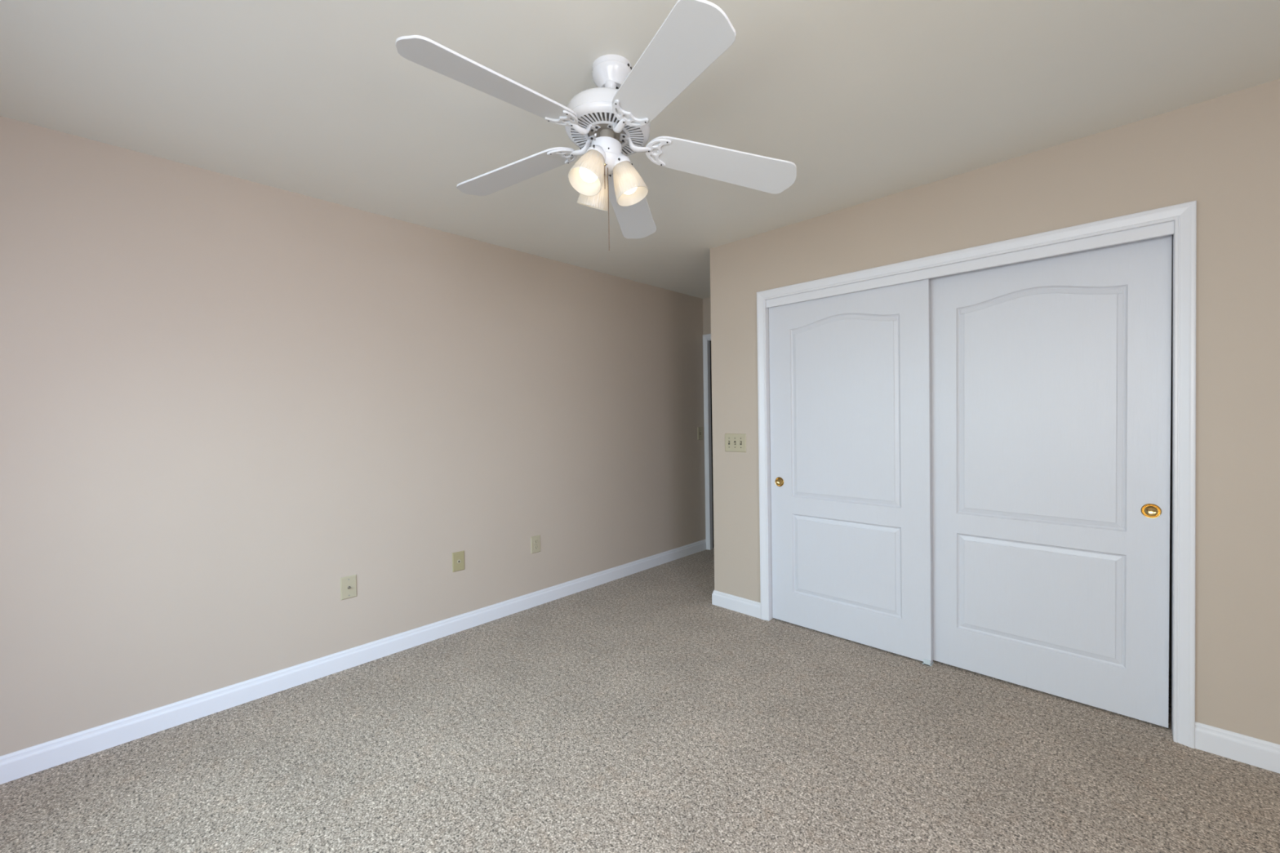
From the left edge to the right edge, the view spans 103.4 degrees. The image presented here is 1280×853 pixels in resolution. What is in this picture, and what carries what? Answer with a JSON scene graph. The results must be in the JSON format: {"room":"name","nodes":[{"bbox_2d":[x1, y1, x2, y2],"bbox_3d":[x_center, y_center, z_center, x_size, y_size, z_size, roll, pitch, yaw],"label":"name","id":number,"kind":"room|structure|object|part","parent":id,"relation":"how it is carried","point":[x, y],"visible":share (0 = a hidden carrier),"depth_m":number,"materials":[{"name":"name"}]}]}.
{"room":"empty bedroom","nodes":[
{"label":"empty bedroom","id":0,"kind":"room"},
{"bbox_2d":[0,115,705,755],"bbox_3d":[-1.146,0.051,3.170,0.110,2.460,5.007,0,1,44],"label":"wall","id":1,"kind":"structure","parent":0,"point":[226,401],"depth_m":2.43,"materials":[{"name":"paint"}]},
{"bbox_2d":[340,574,357,600],"bbox_3d":[-1.536,0.851,2.672,0.019,0.118,0.078,0,1,44],"label":"cable wall plate","id":2,"kind":"object","parent":1,"relation":"attached to","point":[348,584],"visible":1,"depth_m":2.67,"materials":[{"name":"beige plastic"}]},
{"bbox_2d":[0,539,706,784],"bbox_3d":[-1.044,1.210,3.188,0.014,0.098,4.897,0,1,44],"label":"baseboard","id":3,"kind":"structure","parent":1,"relation":"attached to","point":[15,765],"depth_m":2.44,"materials":[{"name":"paint"}]},
{"bbox_2d":[452,550,464,572],"bbox_3d":[-1.116,0.831,3.116,0.009,0.118,0.078,0,1,44],"label":"wall plate","id":4,"kind":"object","parent":1,"relation":"attached to","point":[458,557],"visible":1,"depth_m":3.11,"materials":[{"name":"beige plastic"}]},
{"bbox_2d":[530,534,540,554],"bbox_3d":[-0.725,0.821,3.522,0.009,0.118,0.078,0,1,44],"label":"electrical outlet","id":5,"kind":"object","parent":1,"relation":"attached to","point":[535,540],"visible":1,"depth_m":3.52,"materials":[{"name":"beige plastic"}]},
{"bbox_2d":[697,426,702,439],"bbox_3d":[0.585,0.066,4.876,0.017,0.122,0.078,0,1,44],"label":"light switch","id":6,"kind":"object","parent":1,"relation":"attached to","point":[700,429],"visible":1,"depth_m":4.87,"materials":[{"name":"beige plastic"}]},
{"bbox_2d":[0,547,1279,852],"bbox_3d":[1.862,1.219,2.682,5.200,0.001,8.500,0,1,44],"label":"floor","id":7,"kind":"structure","parent":0,"point":[636,713],"depth_m":1.90,"materials":[{"name":"carpet"}]},
{"bbox_2d":[922,658,933,666],"bbox_3d":[1.492,1.212,2.619,0.040,0.030,0.052,0,1,44],"label":"guide","id":8,"kind":"object","parent":7,"relation":"on","point":[926,662],"visible":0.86,"depth_m":2.60,"materials":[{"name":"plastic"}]},
{"bbox_2d":[0,0,1279,298],"bbox_3d":[1.820,-1.270,2.638,5.200,0.100,8.500,0,1,44],"label":"ceiling","id":9,"kind":"structure","parent":0,"point":[868,100],"depth_m":1.76,"materials":[{"name":"paint"}]},
{"bbox_2d":[395,0,796,251],"bbox_3d":[-0.145,-0.863,1.600,1.216,0.612,1.181,0,1,44],"label":"ceiling fan","id":10,"kind":"object","parent":9,"relation":"hanging from","point":[610,122],"visible":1,"depth_m":1.55,"materials":[{"name":"metal"}]},
{"bbox_3d":[-0.385,-0.917,1.363,0.511,0.007,0.148,-2,15,-43],"label":"blade","id":11,"kind":"part","parent":10,"relation":"part of","materials":[{"name":"laminate"}]},
{"bbox_3d":[-0.444,-0.907,1.809,0.511,0.007,0.148,-4,7,29],"label":"blade","id":12,"kind":"part","parent":10,"relation":"part of","materials":[{"name":"laminate"}]},
{"bbox_3d":[-0.187,-0.920,1.671,0.105,0.038,0.034,-4,-5,29],"label":"blade arm","id":13,"kind":"part","parent":10,"relation":"part of","materials":[{"name":"metal"}]},
{"bbox_3d":[-0.174,-0.923,1.564,0.105,0.038,0.034,-2,3,-43],"label":"blade arm","id":14,"kind":"part","parent":10,"relation":"part of","materials":[{"name":"metal"}]},
{"bbox_3d":[-0.153,-0.795,1.562,0.107,0.110,0.107,2,-26,33],"label":"lamp shade","id":15,"kind":"part","parent":10,"relation":"part of","materials":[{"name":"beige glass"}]},
{"bbox_3d":[-0.157,-0.783,1.558,0.061,0.057,0.061,2,-26,33],"label":"bulb","id":16,"kind":"part","parent":10,"relation":"part of","materials":[{"name":"white glass"}]},
{"bbox_3d":[-0.147,-0.790,1.687,0.107,0.110,0.107,4,22,-27],"label":"lamp shade","id":17,"kind":"part","parent":10,"relation":"part of","materials":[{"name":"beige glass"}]},
{"bbox_2d":[570,111,644,155],"bbox_3d":[-0.105,-0.938,1.627,0.236,0.010,0.236,2,-2,44],"label":"vent grille","id":18,"kind":"object","parent":10,"relation":"attached to","point":[604,122],"depth_m":1.61,"materials":[{"name":"metal"}]},
{"bbox_3d":[-0.100,-0.690,1.606,0.003,0.264,0.002,0,1,44],"label":"pull chain","id":19,"kind":"part","parent":10,"relation":"part of","materials":[{"name":"gold metal"}]},
{"bbox_3d":[-0.068,-0.917,1.543,0.034,0.038,0.105,4,4,-25],"label":"blade arm","id":20,"kind":"part","parent":10,"relation":"part of","materials":[{"name":"metal"}]},
{"bbox_3d":[-0.037,-0.774,1.618,0.061,0.057,0.061,-21,-3,2],"label":"bulb","id":21,"kind":"part","parent":10,"relation":"part of","materials":[{"name":"white glass"}]},
{"bbox_3d":[-0.042,-0.786,1.619,0.107,0.110,0.107,-21,-3,2],"label":"lamp shade","id":22,"kind":"part","parent":10,"relation":"part of","materials":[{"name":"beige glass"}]},
{"bbox_3d":[-0.039,-0.876,2.002,0.148,0.007,0.511,-9,-9,9],"label":"blade","id":23,"kind":"part","parent":10,"relation":"part of","materials":[{"name":"white wood"}]},
{"bbox_3d":[-0.015,-0.911,1.638,0.105,0.038,0.034,9,-2,-7],"label":"blade arm","id":24,"kind":"part","parent":10,"relation":"part of","materials":[{"name":"metal"}]},
{"bbox_3d":[0.057,-0.893,1.280,0.148,0.007,0.511,18,-2,-25],"label":"blade","id":25,"kind":"part","parent":10,"relation":"part of","materials":[{"name":"laminate"}]},
{"bbox_3d":[0.271,-0.868,1.676,0.511,0.007,0.148,9,-15,-7],"label":"blade","id":26,"kind":"part","parent":10,"relation":"part of","materials":[{"name":"laminate"}]},
{"bbox_2d":[702,297,711,334],"bbox_3d":[0.973,-0.011,4.628,1.139,2.460,0.035,0,1,44],"label":"wall","id":27,"kind":"structure","parent":0,"point":[706,302],"depth_m":4.88,"materials":[{"name":"paint"}]},
{"bbox_2d":[702,333,712,550],"bbox_3d":[0.946,0.155,4.622,0.881,2.089,0.018,0,1,44],"label":"trim","id":28,"kind":"structure","parent":27,"relation":"attached to","point":[705,337],"depth_m":4.91,"materials":[{"name":"paint"}]},
{"bbox_2d":[710,340,714,547],"bbox_3d":[2.616,-0.052,5.411,2.420,2.460,3.463,0,1,44],"label":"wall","id":29,"kind":"structure","parent":0,"point":[710,340],"depth_m":4.97,"materials":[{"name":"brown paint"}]},
{"bbox_2d":[709,79,1279,744],"bbox_3d":[1.968,0.017,2.130,3.981,2.460,0.110,0,1,44],"label":"wall","id":30,"kind":"structure","parent":0,"point":[1222,153],"depth_m":1.91,"materials":[{"name":"paint"}]},
{"bbox_2d":[724,433,746,452],"bbox_3d":[0.625,0.108,3.338,0.165,0.120,0.017,0,1,44],"label":"light switch","id":31,"kind":"object","parent":30,"relation":"attached to","point":[734,442],"visible":1,"depth_m":3.33,"materials":[{"name":"beige plastic"}]},
{"bbox_2d":[768,278,933,663],"bbox_3d":[1.162,0.224,2.901,0.902,1.985,0.037,0,1,44],"label":"door","id":32,"kind":"structure","parent":30,"relation":"in","point":[851,373],"depth_m":2.84,"materials":[{"name":"paint"}]},
{"bbox_3d":[0.875,0.346,3.165,0.060,0.060,0.013,0,1,44],"label":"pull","id":33,"kind":"part","parent":32,"relation":"part of","materials":[{"name":"gold metal"}]},
{"bbox_2d":[766,221,1173,307],"bbox_3d":[1.429,-0.775,2.562,1.758,0.063,0.018,0,1,44],"label":"sliding door track","id":34,"kind":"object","parent":30,"relation":"attached to","point":[1166,228],"depth_m":2.35,"materials":[{"name":"paint"}]},
{"bbox_2d":[756,200,1196,748],"bbox_3d":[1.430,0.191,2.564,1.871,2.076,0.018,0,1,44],"label":"trim","id":35,"kind":"structure","parent":30,"relation":"attached to","point":[1184,215],"depth_m":1.95,"materials":[{"name":"paint"}]},
{"bbox_2d":[930,235,1172,728],"bbox_3d":[1.811,0.222,2.338,0.882,1.985,0.037,0,2,44],"label":"door","id":36,"kind":"structure","parent":30,"relation":"in","point":[1051,376],"depth_m":2.26,"materials":[{"name":"paint"}]},
{"bbox_3d":[2.084,0.344,2.062,0.060,0.060,0.013,0,2,44],"label":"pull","id":37,"kind":"part","parent":36,"relation":"part of","materials":[{"name":"gold metal"}]},
{"bbox_2d":[1195,721,1279,773],"bbox_3d":[2.750,1.180,1.330,1.744,0.098,0.014,0,1,44],"label":"baseboard","id":38,"kind":"structure","parent":30,"relation":"attached to","point":[1252,751],"depth_m":1.86,"materials":[{"name":"paint"}]},
{"bbox_2d":[1168,262,1172,671],"bbox_3d":[2.285,0.007,2.379,3.871,2.460,0.690,0,1,44],"label":"wall","id":39,"kind":"structure","parent":0,"point":[1170,590],"depth_m":2.48,"materials":[{"name":"paint"}]},
{"bbox_3d":[0.972,0.003,3.885,0.110,2.460,1.037,0,1,44],"label":"wall","id":40,"kind":"structure","parent":0,"visible":0},
{"bbox_2d":[711,590,760,618],"bbox_3d":[1.036,1.165,3.777,0.380,0.098,1.160,0,1,44],"label":"baseboard","id":41,"kind":"structure","parent":40,"relation":"attached to","point":[749,607],"depth_m":3.35,"materials":[{"name":"paint"}]}
]}

